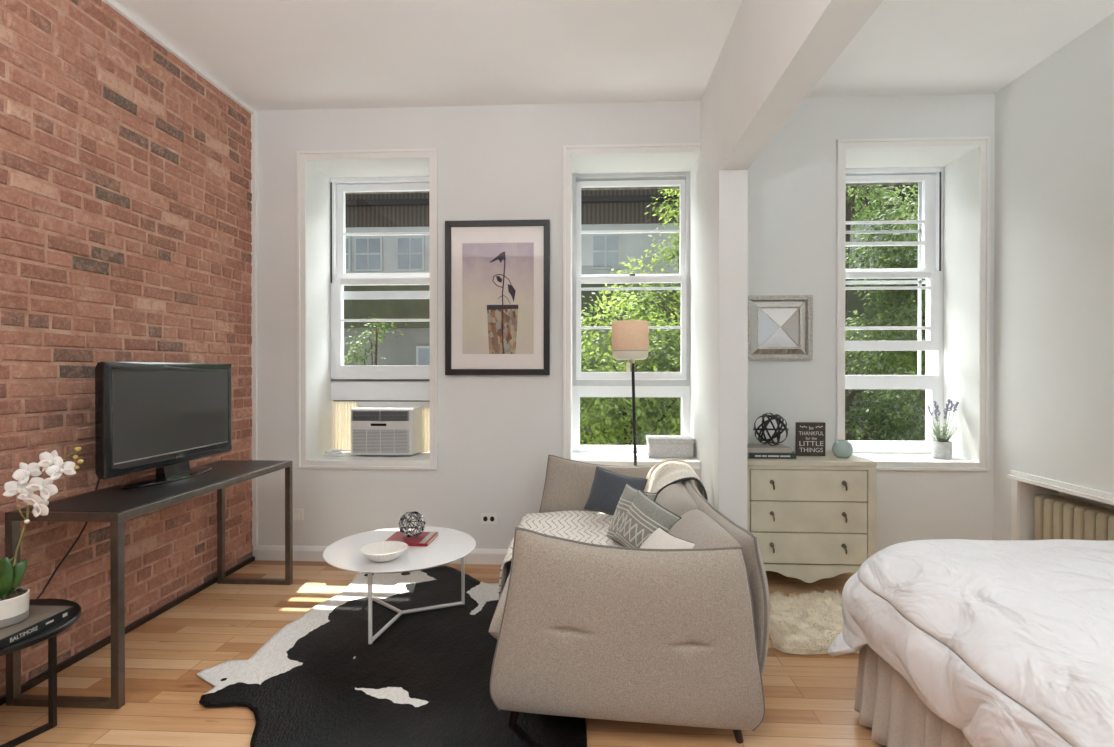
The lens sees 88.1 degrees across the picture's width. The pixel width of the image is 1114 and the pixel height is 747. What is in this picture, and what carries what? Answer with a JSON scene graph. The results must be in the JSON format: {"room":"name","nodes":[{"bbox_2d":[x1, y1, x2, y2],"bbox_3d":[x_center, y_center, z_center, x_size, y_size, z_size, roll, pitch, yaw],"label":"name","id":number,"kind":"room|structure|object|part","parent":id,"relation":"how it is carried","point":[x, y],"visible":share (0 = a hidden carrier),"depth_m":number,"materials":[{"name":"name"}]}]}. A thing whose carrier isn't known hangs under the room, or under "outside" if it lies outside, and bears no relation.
{"room":"studio apartment","nodes":[
{"label":"studio apartment","id":0,"kind":"room"},
{"bbox_2d":[0,0,252,696],"bbox_3d":[-2.389,-0.245,1.389,0.355,3.075,5.152,0,0,3],"label":"wall","id":1,"kind":"structure","parent":0,"point":[126,176],"depth_m":2.73,"materials":[{"name":"red brick"}]},
{"bbox_2d":[36,478,99,598],"bbox_3d":[-2.141,0.738,2.425,0.012,0.505,0.514,0,0,3],"label":"power cable","id":2,"kind":"object","parent":1,"relation":"attached to","point":[98,481],"visible":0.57,"depth_m":2.50,"materials":[{"name":"black plastic"}]},
{"bbox_2d":[0,556,254,705],"bbox_3d":[-2.209,1.278,1.384,0.024,0.028,5.120,0,0,3],"label":"trim","id":3,"kind":"structure","parent":1,"relation":"attached to","point":[31,683],"depth_m":2.85,"materials":[{"name":"brown wood"}]},
{"bbox_2d":[102,0,253,113],"bbox_3d":[-2.208,-1.768,1.377,0.026,0.030,5.140,0,0,3],"label":"trim","id":4,"kind":"structure","parent":1,"relation":"attached to","point":[117,7],"depth_m":3.17,"materials":[{"name":"paint"}]},
{"bbox_2d":[0,560,886,746],"bbox_3d":[0.278,1.353,1.265,5.696,0.120,5.140,0,0,3],"label":"floor","id":5,"kind":"structure","parent":0,"point":[809,698],"depth_m":2.35,"materials":[{"name":"brown wood"}]},
{"bbox_2d":[0,599,81,746],"bbox_3d":[-1.930,1.073,1.944,0.504,0.432,0.504,0,0,3],"label":"side table","id":6,"kind":"object","parent":5,"relation":"on","point":[50,633],"visible":0.62,"depth_m":2.08,"materials":[{"name":"black plastic"}]},
{"bbox_3d":[-1.905,1.280,1.936,0.018,0.018,0.354,0,0,22],"label":"foot rail","id":7,"kind":"part","parent":6,"relation":"part of","materials":[{"name":"metal"}]},
{"bbox_2d":[0,605,73,649],"bbox_3d":[-1.835,0.842,1.875,0.231,0.032,0.345,0,0,3],"label":"book","id":8,"kind":"object","parent":6,"relation":"on","point":[40,618],"visible":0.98,"depth_m":1.93,"materials":[{"name":"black paper"}]},
{"bbox_2d":[0,447,83,627],"bbox_3d":[-1.802,0.539,1.935,0.321,0.572,0.189,0,0,3],"label":"potted orchid","id":9,"kind":"object","parent":8,"relation":"on","point":[14,601],"visible":1,"depth_m":1.97,"materials":[{"name":"white plant"}]},
{"bbox_3d":[-1.843,0.767,1.913,0.138,0.064,0.138,0,0,3],"label":"pot","id":10,"kind":"part","parent":9,"relation":"part of","materials":[{"name":"white ceramic"}]},
{"bbox_3d":[-1.853,0.396,1.988,0.089,0.076,0.017,0,0,-21],"label":"flower","id":11,"kind":"part","parent":9,"relation":"part of","materials":[{"name":"white plant"}]},
{"bbox_3d":[-1.824,0.420,1.981,0.070,0.061,0.014,0,0,14],"label":"flower","id":12,"kind":"part","parent":9,"relation":"part of","materials":[{"name":"white plant"}]},
{"bbox_3d":[-1.819,0.342,1.980,0.086,0.076,0.013,0,0,-17],"label":"flower","id":13,"kind":"part","parent":9,"relation":"part of","materials":[{"name":"white plant"}]},
{"bbox_3d":[-1.779,0.452,1.971,0.079,0.086,0.027,0,0,-8],"label":"flower","id":14,"kind":"part","parent":9,"relation":"part of","materials":[{"name":"white plant"}]},
{"bbox_3d":[-1.769,0.395,1.977,0.088,0.083,0.014,0,0,-29],"label":"flower","id":15,"kind":"part","parent":9,"relation":"part of","materials":[{"name":"white plant"}]},
{"bbox_3d":[-1.759,0.508,1.962,0.206,0.484,0.077,0,0,3],"label":"stem","id":16,"kind":"part","parent":9,"relation":"part of","materials":[{"name":"green plant"}]},
{"bbox_3d":[-1.730,0.299,1.969,0.085,0.075,0.016,0,0,3],"label":"flower","id":17,"kind":"part","parent":9,"relation":"part of","materials":[{"name":"white plant"}]},
{"bbox_3d":[-1.699,0.328,1.973,0.081,0.070,0.011,0,0,-33],"label":"flower","id":18,"kind":"part","parent":9,"relation":"part of","materials":[{"name":"white plant"}]},
{"bbox_3d":[-1.839,1.083,2.099,0.018,0.410,0.018,0,0,3],"label":"leg","id":19,"kind":"part","parent":6,"relation":"part of","materials":[{"name":"metal"}]},
{"bbox_2d":[5,460,292,708],"bbox_3d":[-1.874,0.908,2.871,0.457,0.751,1.310,0,0,3],"label":"console table","id":20,"kind":"object","parent":5,"relation":"on","point":[114,505],"visible":0.98,"depth_m":2.32,"materials":[{"name":"metal"}]},
{"bbox_3d":[-2.119,0.928,2.244,0.032,0.718,0.032,0,0,3],"label":"leg","id":21,"kind":"part","parent":20,"relation":"part of","materials":[{"name":"metal"}]},
{"bbox_3d":[-1.907,1.274,2.235,0.393,0.028,0.032,0,0,3],"label":"foot rail","id":22,"kind":"part","parent":20,"relation":"part of","materials":[{"name":"metal"}]},
{"bbox_3d":[-1.695,0.929,2.222,0.032,0.718,0.032,0,0,3],"label":"leg","id":23,"kind":"part","parent":20,"relation":"part of","materials":[{"name":"metal"}]},
{"bbox_3d":[-1.874,0.550,2.869,0.457,0.032,1.310,0,0,3],"label":"frame","id":24,"kind":"part","parent":20,"relation":"part of","materials":[{"name":"metal"}]},
{"bbox_2d":[95,362,231,488],"bbox_3d":[-1.979,0.239,2.958,0.208,0.587,0.900,0,0,3],"label":"television","id":25,"kind":"object","parent":20,"relation":"on","point":[163,417],"visible":1,"depth_m":2.83,"materials":[{"name":"black plastic"}]},
{"bbox_3d":[-2.053,0.921,3.521,0.032,0.718,0.032,0,0,3],"label":"leg","id":26,"kind":"part","parent":20,"relation":"part of","materials":[{"name":"metal"}]},
{"bbox_3d":[-1.841,1.266,3.512,0.393,0.028,0.032,0,0,3],"label":"foot rail","id":27,"kind":"part","parent":20,"relation":"part of","materials":[{"name":"metal"}]},
{"bbox_3d":[-1.629,0.921,3.499,0.032,0.718,0.032,0,0,3],"label":"leg","id":28,"kind":"part","parent":20,"relation":"part of","materials":[{"name":"metal"}]},
{"bbox_2d":[194,566,585,746],"bbox_3d":[-0.689,1.275,2.664,1.665,0.016,2.254,0,0,3],"label":"cowhide rug","id":29,"kind":"object","parent":5,"relation":"on","point":[318,681],"visible":0.72,"depth_m":2.41,"materials":[{"name":"black fur"}]},
{"bbox_2d":[322,526,475,643],"bbox_3d":[-0.813,1.088,3.017,0.770,0.370,0.770,0,0,3],"label":"coffee table","id":30,"kind":"object","parent":29,"relation":"on","point":[451,545],"visible":0.77,"depth_m":2.91,"materials":[{"name":"white paint"}]},
{"bbox_3d":[-0.880,1.097,2.716,0.019,0.352,0.019,0,0,3],"label":"leg","id":31,"kind":"part","parent":30,"relation":"part of","materials":[{"name":"white metal"}]},
{"bbox_2d":[359,541,407,561],"bbox_3d":[-0.841,0.875,2.797,0.231,0.059,0.231,0,0,3],"label":"bowl","id":32,"kind":"object","parent":30,"relation":"on","point":[381,551],"visible":1,"depth_m":2.84,"materials":[{"name":"white ceramic"}]},
{"bbox_2d":[385,531,438,546],"bbox_3d":[-0.788,0.894,3.123,0.238,0.017,0.219,0,0,4],"label":"book","id":33,"kind":"object","parent":30,"relation":"on","point":[424,539],"visible":0.7,"depth_m":3.10,"materials":[{"name":"red paper"}]},
{"bbox_2d":[399,511,425,536],"bbox_3d":[-0.783,0.817,3.118,0.139,0.144,0.144,0,0,3],"label":"ball","id":34,"kind":"object","parent":33,"relation":"on","point":[408,533],"visible":1,"depth_m":3.09,"materials":[{"name":"metal"}]},
{"bbox_3d":[-0.516,1.094,3.167,0.019,0.352,0.019,0,0,3],"label":"leg","id":35,"kind":"part","parent":30,"relation":"part of","materials":[{"name":"white metal"}]},
{"bbox_2d":[489,455,769,743],"bbox_3d":[0.298,0.902,2.773,1.017,0.770,1.745,0,0,3],"label":"sofa","id":36,"kind":"object","parent":5,"relation":"on","point":[679,637],"visible":0.82,"depth_m":1.94,"materials":[{"name":"beige fabric"}]},
{"bbox_2d":[489,573,509,638],"bbox_3d":[0.148,0.931,2.426,0.755,0.160,0.730,0,0,3],"label":"seat cushion","id":37,"kind":"object","parent":36,"relation":"on","point":[494,628],"depth_m":2.12,"materials":[{"name":"beige fabric"}]},
{"bbox_3d":[-0.145,1.217,2.097,0.069,0.148,0.044,0,0,3],"label":"leg","id":38,"kind":"part","parent":36,"relation":"part of","materials":[{"name":"brown wood"}]},
{"bbox_2d":[499,510,621,598],"bbox_3d":[0.094,1.022,3.046,0.697,0.386,0.882,0,0,3],"label":"throw blanket","id":39,"kind":"object","parent":36,"relation":"on","point":[591,527],"visible":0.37,"depth_m":3.15,"materials":[{"name":"white fabric"}]},
{"bbox_2d":[584,467,646,514],"bbox_3d":[0.338,0.694,3.322,0.350,0.286,0.154,0,0,23],"label":"cushion","id":40,"kind":"object","parent":39,"relation":"on","point":[607,488],"visible":0.74,"depth_m":3.29,"materials":[{"name":"fabric"}]},
{"bbox_2d":[606,483,657,546],"bbox_3d":[0.363,0.714,2.850,0.153,0.288,0.312,0,0,-20],"label":"cushion","id":41,"kind":"object","parent":39,"relation":"on","point":[629,493],"visible":0.45,"depth_m":2.87,"materials":[{"name":"grey fabric"}]},
{"bbox_3d":[0.320,0.859,3.553,0.942,0.684,0.185,0,0,3],"label":"armrest","id":42,"kind":"part","parent":36,"relation":"part of","materials":[{"name":"beige fabric"}]},
{"bbox_3d":[0.238,0.877,1.976,0.942,0.703,0.148,0,0,3],"label":"armrest","id":43,"kind":"part","parent":36,"relation":"part of","materials":[{"name":"beige fabric"}]},
{"bbox_2d":[613,488,681,547],"bbox_3d":[0.415,0.730,2.705,0.166,0.337,0.357,0,0,-33],"label":"cushion","id":44,"kind":"object","parent":36,"relation":"on","point":[644,516],"visible":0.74,"depth_m":2.67,"materials":[{"name":"grey fabric"}]},
{"bbox_2d":[640,527,693,548],"bbox_3d":[0.392,0.768,2.317,0.215,0.241,0.357,0,0,-15],"label":"cushion","id":45,"kind":"object","parent":36,"relation":"on","point":[660,539],"visible":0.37,"depth_m":2.32,"materials":[{"name":"beige fabric"}]},
{"bbox_2d":[644,459,707,500],"bbox_3d":[0.649,0.680,3.346,0.410,0.312,0.417,0,0,3],"label":"knitted throw","id":46,"kind":"object","parent":36,"relation":"on","point":[666,472],"visible":0.6,"depth_m":3.37,"materials":[{"name":"beige fabric"}]},
{"bbox_2d":[656,482,698,515],"bbox_3d":[0.602,0.749,3.127,0.256,0.282,0.700,0,0,3],"label":"cushion","id":47,"kind":"object","parent":36,"relation":"on","point":[679,498],"depth_m":2.98,"materials":[{"name":"beige fabric"}]},
{"bbox_2d":[667,509,740,547],"bbox_3d":[0.566,0.744,2.418,0.256,0.300,0.740,0,0,3],"label":"cushion","id":48,"kind":"object","parent":36,"relation":"on","point":[704,528],"depth_m":2.28,"materials":[{"name":"beige fabric"}]},
{"bbox_3d":[0.619,1.217,2.017,0.069,0.148,0.044,0,0,3],"label":"leg","id":49,"kind":"part","parent":36,"relation":"part of","materials":[{"name":"brown wood"}]},
{"bbox_2d":[611,317,648,465],"bbox_3d":[0.471,0.459,3.703,0.244,1.639,0.241,0,0,26],"label":"floor lamp","id":50,"kind":"object","parent":5,"relation":"on","point":[630,338],"visible":0.76,"depth_m":3.61,"materials":[{"name":"fabric"}]},
{"bbox_2d":[626,362,629,371],"bbox_3d":[0.453,-0.050,3.671,0.024,0.078,0.020,0,0,3],"label":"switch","id":51,"kind":"object","parent":50,"relation":"attached to","point":[627,363],"depth_m":3.66,"materials":[{"name":"beige plastic"}]},
{"bbox_2d":[612,351,647,359],"bbox_3d":[0.470,-0.118,3.700,0.230,0.058,0.230,0,0,3],"label":"diffuser","id":52,"kind":"object","parent":50,"relation":"attached to","point":[618,355],"depth_m":3.61,"materials":[{"name":"beige fabric"}]},
{"bbox_3d":[0.470,-0.239,3.699,0.238,0.187,0.238,0,0,3],"label":"lamp shade","id":53,"kind":"part","parent":50,"relation":"part of","materials":[{"name":"fabric"}]},
{"bbox_2d":[747,451,876,582],"bbox_3d":[1.472,0.893,3.527,0.756,0.775,0.442,0,0,3],"label":"dresser","id":54,"kind":"object","parent":5,"relation":"on","point":[812,519],"visible":0.77,"depth_m":3.33,"materials":[{"name":"painted wood"},{"name":"metal"}]},
{"bbox_2d":[748,452,795,458],"bbox_3d":[1.284,0.488,3.509,0.270,0.034,0.203,0,0,3],"label":"book","id":55,"kind":"object","parent":54,"relation":"on","point":[792,455],"visible":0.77,"depth_m":3.41,"materials":[{"name":"black paper"}]},
{"bbox_2d":[748,444,791,452],"bbox_3d":[1.260,0.457,3.531,0.280,0.028,0.202,0,0,1],"label":"book","id":56,"kind":"object","parent":55,"relation":"on","point":[752,448],"visible":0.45,"depth_m":3.43,"materials":[{"name":"white paper"}]},
{"bbox_2d":[753,413,788,445],"bbox_3d":[1.298,0.339,3.499,0.202,0.202,0.202,0,0,3],"label":"sphere","id":57,"kind":"object","parent":56,"relation":"on","point":[776,417],"visible":1,"depth_m":3.45,"materials":[{"name":"black metal"}]},
{"bbox_2d":[755,455,789,456],"bbox_3d":[1.276,0.489,3.409,0.205,0.008,0.001,0,0,3],"label":"print","id":58,"kind":"object","parent":55,"relation":"attached to","point":[755,455],"depth_m":3.41,"materials":[{"name":"white paper"}]},
{"bbox_3d":[1.458,1.014,3.344,0.662,0.177,0.021,0,0,3],"label":"drawer","id":59,"kind":"part","parent":54,"relation":"part of","materials":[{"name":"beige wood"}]},
{"bbox_3d":[1.458,0.832,3.343,0.662,0.177,0.021,0,0,3],"label":"drawer","id":60,"kind":"part","parent":54,"relation":"part of","materials":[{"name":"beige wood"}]},
{"bbox_3d":[1.458,0.649,3.342,0.662,0.178,0.021,0,0,3],"label":"drawer","id":61,"kind":"part","parent":54,"relation":"part of","materials":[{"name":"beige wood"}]},
{"bbox_2d":[795,422,825,455],"bbox_3d":[1.557,0.403,3.538,0.172,0.205,0.026,0,0,3],"label":"wooden sign","id":62,"kind":"object","parent":54,"relation":"on","point":[810,436],"visible":1,"depth_m":3.53,"materials":[{"name":"brown wood"}]},
{"bbox_3d":[1.463,0.844,3.344,0.750,0.615,0.022,0,0,3],"label":"frame","id":63,"kind":"part","parent":54,"relation":"part of","materials":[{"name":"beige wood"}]},
{"bbox_2d":[832,440,852,457],"bbox_3d":[1.723,0.454,3.478,0.116,0.103,0.116,0,0,3],"label":"round vase","id":64,"kind":"object","parent":54,"relation":"on","point":[840,448],"visible":1,"depth_m":3.44,"materials":[{"name":"teal ceramic"}]},
{"bbox_3d":[1.654,0.645,3.308,0.026,0.056,0.026,0,0,3],"label":"drawer pull","id":65,"kind":"part","parent":54,"relation":"part of","materials":[{"name":"metal"}]},
{"bbox_2d":[769,588,859,654],"bbox_3d":[1.389,1.252,2.936,0.749,0.056,0.730,0,0,3],"label":"sheepskin rug","id":66,"kind":"object","parent":5,"relation":"on","point":[810,623],"visible":0.59,"depth_m":2.90,"materials":[{"name":"beige fur"}]},
{"bbox_2d":[854,644,972,746],"bbox_3d":[1.831,0.984,1.112,1.578,0.620,2.104,0,0,3],"label":"bed","id":67,"kind":"object","parent":5,"relation":"on","point":[886,703],"visible":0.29,"depth_m":1.90,"materials":[{"name":"fabric"}]},
{"bbox_2d":[827,539,1113,746],"bbox_3d":[1.782,0.816,1.177,1.650,0.510,2.131,0,0,3],"label":"duvet","id":68,"kind":"object","parent":67,"relation":"on","point":[1009,643],"visible":1,"depth_m":1.52,"materials":[{"name":"white fabric"}]},
{"bbox_2d":[1034,495,1113,540],"bbox_3d":[2.873,1.003,2.834,0.155,0.562,1.162,0,0,3],"label":"radiator","id":69,"kind":"object","parent":5,"relation":"on","point":[1055,516],"visible":0.52,"depth_m":3.17,"materials":[{"name":"beige metal"}]},
{"bbox_2d":[114,0,1113,110],"bbox_3d":[0.278,-1.857,1.257,5.696,0.150,5.160,0,0,3],"label":"ceiling","id":70,"kind":"structure","parent":0,"point":[272,55],"depth_m":3.15,"materials":[{"name":"paint"}]},
{"bbox_2d":[719,0,883,169],"bbox_3d":[0.876,-1.458,0.948,0.160,0.645,4.600,0,0,3],"label":"ceiling beam","id":71,"kind":"structure","parent":70,"relation":"attached to","point":[774,53],"depth_m":2.41,"materials":[{"name":"paint"}]},
{"bbox_2d":[257,93,994,551],"bbox_3d":[0.426,-0.276,4.112,5.696,3.345,0.580,0,0,3],"label":"wall","id":72,"kind":"structure","parent":0,"point":[497,434],"depth_m":3.86,"materials":[{"name":"paint"}]},
{"bbox_2d":[251,110,257,545],"bbox_3d":[-2.071,-0.310,3.941,0.034,2.975,0.020,0,0,3],"label":"trim","id":73,"kind":"structure","parent":72,"relation":"attached to","point":[254,358],"depth_m":3.93,"materials":[{"name":"paint"}]},
{"bbox_2d":[293,509,302,520],"bbox_3d":[-1.773,0.965,3.939,0.075,0.080,0.008,0,0,3],"label":"wall outlet","id":74,"kind":"object","parent":72,"relation":"attached to","point":[297,513],"visible":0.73,"depth_m":3.94,"materials":[{"name":"plastic"}]},
{"bbox_2d":[295,510,299,519],"bbox_3d":[-1.773,0.965,3.936,0.030,0.070,0.002,0,0,3],"label":"socket","id":75,"kind":"object","parent":74,"relation":"attached to","point":[297,512],"depth_m":3.93,"materials":[{"name":"plastic"}]},
{"bbox_2d":[297,148,437,469],"bbox_3d":[-1.285,-0.432,3.898,0.964,2.156,0.024,0,0,3],"label":"trim","id":76,"kind":"structure","parent":72,"relation":"attached to","point":[431,153],"depth_m":3.90,"materials":[{"name":"paint"}]},
{"bbox_2d":[325,401,429,456],"bbox_3d":[-1.262,0.396,4.351,0.854,0.380,0.646,0,0,3],"label":"air conditioner","id":77,"kind":"object","parent":72,"relation":"on","point":[364,430],"visible":0.91,"depth_m":4.06,"materials":[{"name":"plastic"}]},
{"bbox_3d":[-1.559,0.564,4.116,0.163,0.047,0.146,0,0,30],"label":"power cord","id":78,"kind":"part","parent":77,"relation":"part of","materials":[{"name":"plastic"}]},
{"bbox_2d":[353,429,407,452],"bbox_3d":[-1.241,0.475,4.057,0.400,0.160,0.011,0,0,3],"label":"grille","id":79,"kind":"object","parent":77,"relation":"attached to","point":[364,440],"depth_m":4.05,"materials":[{"name":"white plastic"}]},
{"bbox_3d":[-1.238,0.411,4.075,0.440,0.332,0.035,0,0,3],"label":"panel","id":80,"kind":"part","parent":77,"relation":"part of","materials":[{"name":"plastic"}]},
{"bbox_2d":[330,176,429,406],"bbox_3d":[-1.263,-0.605,4.323,0.854,1.705,0.110,0,0,3],"label":"window","id":81,"kind":"structure","parent":72,"relation":"in","point":[366,385],"depth_m":4.29,"materials":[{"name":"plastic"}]},
{"bbox_3d":[-1.264,0.144,4.315,0.854,0.207,0.055,0,0,3],"label":"filler panel","id":82,"kind":"part","parent":81,"relation":"part of","materials":[{"name":"plastic"}]},
{"bbox_3d":[-1.265,-0.334,4.290,0.794,0.750,0.040,0,0,3],"label":"sash","id":83,"kind":"part","parent":81,"relation":"part of","materials":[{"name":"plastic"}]},
{"bbox_3d":[-1.262,-1.062,4.336,0.794,0.725,0.040,0,0,3],"label":"sash","id":84,"kind":"part","parent":81,"relation":"part of","materials":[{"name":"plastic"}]},
{"bbox_3d":[-1.260,-0.695,4.370,0.794,1.460,0.015,0,0,3],"label":"storm rail","id":85,"kind":"part","parent":81,"relation":"part of","materials":[{"name":"white metal"}]},
{"bbox_2d":[252,545,507,564],"bbox_3d":[-0.570,1.228,3.873,3.031,0.100,0.018,0,0,3],"label":"baseboard","id":86,"kind":"structure","parent":72,"relation":"attached to","point":[261,552],"depth_m":3.92,"materials":[{"name":"paint"}]},
{"bbox_2d":[481,513,496,523],"bbox_3d":[-0.458,0.976,3.870,0.108,0.072,0.008,0,0,3],"label":"wall outlet","id":87,"kind":"object","parent":72,"relation":"attached to","point":[486,518],"visible":1,"depth_m":3.87,"materials":[{"name":"plastic"}]},
{"bbox_2d":[483,516,493,520],"bbox_3d":[-0.458,0.976,3.867,0.076,0.034,0.002,0,0,3],"label":"socket","id":88,"kind":"object","parent":87,"relation":"attached to","point":[485,518],"depth_m":3.87,"materials":[{"name":"white plastic"}]},
{"bbox_2d":[445,219,549,374],"bbox_3d":[-0.398,-0.504,3.845,0.701,1.030,0.032,0,0,3],"label":"framed print","id":89,"kind":"object","parent":72,"relation":"attached to","point":[497,272],"visible":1,"depth_m":3.84,"materials":[{"name":"paper"}]},
{"bbox_2d":[572,172,689,452],"bbox_3d":[0.540,-0.440,4.230,0.852,2.033,0.110,0,0,3],"label":"window","id":90,"kind":"structure","parent":72,"relation":"in","point":[584,384],"depth_m":4.20,"materials":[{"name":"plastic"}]},
{"bbox_3d":[0.540,-1.046,4.242,0.796,0.735,0.040,0,0,3],"label":"sash","id":91,"kind":"part","parent":90,"relation":"part of","materials":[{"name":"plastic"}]},
{"bbox_3d":[0.539,0.333,4.224,0.852,0.486,0.072,0,0,3],"label":"transom frame","id":92,"kind":"part","parent":90,"relation":"part of","materials":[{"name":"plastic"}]},
{"bbox_3d":[0.542,-0.629,4.277,0.752,0.020,0.015,0,0,3],"label":"storm rail","id":93,"kind":"part","parent":90,"relation":"part of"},
{"bbox_3d":[0.538,-0.332,4.196,0.796,0.753,0.040,0,0,3],"label":"sash","id":94,"kind":"part","parent":90,"relation":"part of","materials":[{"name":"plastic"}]},
{"bbox_2d":[345,182,917,193],"bbox_3d":[0.534,-1.530,4.480,4.667,0.144,0.180,0,0,3],"label":"trim","id":95,"kind":"structure","parent":72,"relation":"attached to","point":[903,183],"depth_m":4.54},
{"bbox_2d":[563,143,700,469],"bbox_3d":[0.490,-0.438,3.805,0.907,2.143,0.024,0,0,3],"label":"trim","id":96,"kind":"structure","parent":72,"relation":"attached to","point":[568,150],"depth_m":3.82,"materials":[{"name":"paint"}]},
{"bbox_2d":[646,435,693,457],"bbox_3d":[0.785,0.509,4.018,0.310,0.134,0.190,0,0,3],"label":"storage box","id":97,"kind":"object","parent":72,"relation":"on","point":[658,446],"visible":1,"depth_m":3.93,"materials":[{"name":"grey fabric"}]},
{"bbox_3d":[0.785,0.460,4.017,0.310,0.035,0.190,0,0,3],"label":"box lid","id":98,"kind":"part","parent":97,"relation":"part of","materials":[{"name":"grey fabric"}]},
{"bbox_2d":[748,295,812,359],"bbox_3d":[1.444,-0.298,3.738,0.425,0.420,0.057,0,0,3],"label":"framed mirror","id":99,"kind":"object","parent":72,"relation":"attached to","point":[780,327],"visible":0.94,"depth_m":3.74,"materials":[{"name":"silver metal"}]},
{"bbox_2d":[845,167,943,453],"bbox_3d":[2.312,-0.447,4.138,0.841,2.027,0.110,0,0,3],"label":"window","id":100,"kind":"structure","parent":72,"relation":"in","point":[930,180],"depth_m":4.09,"materials":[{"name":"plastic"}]},
{"bbox_3d":[2.314,-0.693,4.184,0.741,1.460,0.015,0,0,3],"label":"storm rail","id":101,"kind":"part","parent":100,"relation":"part of","materials":[{"name":"white metal"}]},
{"bbox_3d":[2.313,-1.068,4.149,0.781,0.710,0.040,0,0,3],"label":"sash","id":102,"kind":"part","parent":100,"relation":"part of","materials":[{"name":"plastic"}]},
{"bbox_3d":[2.310,-0.443,4.103,0.781,0.560,0.040,0,0,3],"label":"sash","id":103,"kind":"part","parent":100,"relation":"part of","materials":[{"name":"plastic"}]},
{"bbox_3d":[2.311,0.297,4.130,0.841,0.540,0.075,0,0,3],"label":"transom frame","id":104,"kind":"part","parent":100,"relation":"part of","materials":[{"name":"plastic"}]},
{"bbox_2d":[836,136,990,470],"bbox_3d":[2.290,-0.444,3.712,0.951,2.137,0.024,0,0,3],"label":"trim","id":105,"kind":"structure","parent":72,"relation":"attached to","point":[984,142],"depth_m":3.70,"materials":[{"name":"paint"}]},
{"bbox_2d":[927,399,958,458],"bbox_3d":[2.592,0.369,3.873,0.175,0.397,0.169,0,0,42],"label":"lavender","id":106,"kind":"object","parent":72,"relation":"on","point":[941,447],"visible":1,"depth_m":3.85,"materials":[{"name":"plant"}]},
{"bbox_2d":[700,58,747,529],"bbox_3d":[1.009,-0.257,3.521,0.160,3.075,0.540,0,0,3],"label":"wall pier","id":107,"kind":"object","parent":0,"point":[723,193],"visible":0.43,"depth_m":3.26,"materials":[{"name":"paint"}]},
{"bbox_2d":[932,440,951,458],"bbox_3d":[2.589,0.511,3.874,0.116,0.112,0.116,0,0,3],"label":"pot","id":108,"kind":"object","parent":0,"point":[942,449],"depth_m":3.83,"materials":[{"name":"ceramic"}]},
{"bbox_2d":[993,13,1113,539],"bbox_3d":[2.897,-0.244,1.120,0.450,3.075,5.140,0,0,3],"label":"wall","id":109,"kind":"structure","parent":0,"point":[1054,239],"depth_m":3.20,"materials":[{"name":"paint"}]},
{"bbox_2d":[1007,470,1113,539],"bbox_3d":[2.724,0.943,2.267,0.055,0.688,2.540,0,0,3],"label":"trim","id":110,"kind":"structure","parent":109,"relation":"attached to","point":[1016,477],"depth_m":3.30,"materials":[{"name":"paint"}]},
{"label":"outside","id":111,"kind":"structure","parent":0,"visible":0},
{"bbox_3d":[1.478,5.349,9.181,34.000,0.200,9.570,0,0,3],"label":"ground","id":112,"kind":"structure","parent":111,"visible":0},
{"bbox_2d":[344,313,407,365],"bbox_3d":[-3.278,2.106,9.878,1.217,6.279,1.062,0,0,31],"label":"sapling","id":113,"kind":"object","parent":112,"relation":"on","point":[367,332],"visible":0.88,"depth_m":9.77,"materials":[{"name":"green plant"}]},
{"bbox_2d":[580,284,680,444],"bbox_3d":[1.036,1.995,7.468,3.436,6.532,2.052,0,0,5],"label":"tree","id":114,"kind":"object","parent":112,"relation":"on","point":[654,424],"visible":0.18,"depth_m":7.35,"materials":[{"name":"green plant"}]},
{"bbox_2d":[344,184,925,444],"bbox_3d":[1.800,-0.286,15.351,34.000,11.000,3.150,0,0,3],"label":"apartment building","id":115,"kind":"structure","parent":112,"relation":"on","point":[600,209],"depth_m":14.02,"materials":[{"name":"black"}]},
{"bbox_3d":[1.722,-4.188,13.831,34.000,0.120,0.150,0,0,3],"label":"cornice","id":116,"kind":"part","parent":115,"relation":"part of","materials":[{"name":"black"}]},
{"bbox_2d":[594,189,680,339],"bbox_3d":[2.128,0.670,9.329,3.080,9.160,2.168,0,0,18],"label":"tree","id":117,"kind":"object","parent":112,"relation":"on","point":[675,252],"visible":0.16,"depth_m":9.34,"materials":[{"name":"green plant"}]},
{"bbox_2d":[580,345,924,444],"bbox_3d":[3.472,1.124,12.598,10.615,3.887,2.024,0,0,3],"label":"hedge","id":118,"kind":"object","parent":112,"relation":"on","point":[868,395],"visible":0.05,"depth_m":12.38,"materials":[{"name":"green plant"}]},
{"bbox_2d":[845,184,925,413],"bbox_3d":[5.344,1.130,8.723,2.866,8.246,2.118,0,0,3],"label":"tree","id":119,"kind":"object","parent":112,"relation":"on","point":[892,252],"visible":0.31,"depth_m":8.65,"materials":[{"name":"green plant"}]},
{"bbox_2d":[845,185,925,440],"bbox_3d":[6.088,0.747,10.509,4.492,8.992,2.019,0,0,-7],"label":"tree","id":120,"kind":"object","parent":112,"relation":"on","point":[848,398],"visible":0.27,"depth_m":10.29,"materials":[{"name":"green plant"}]}
]}

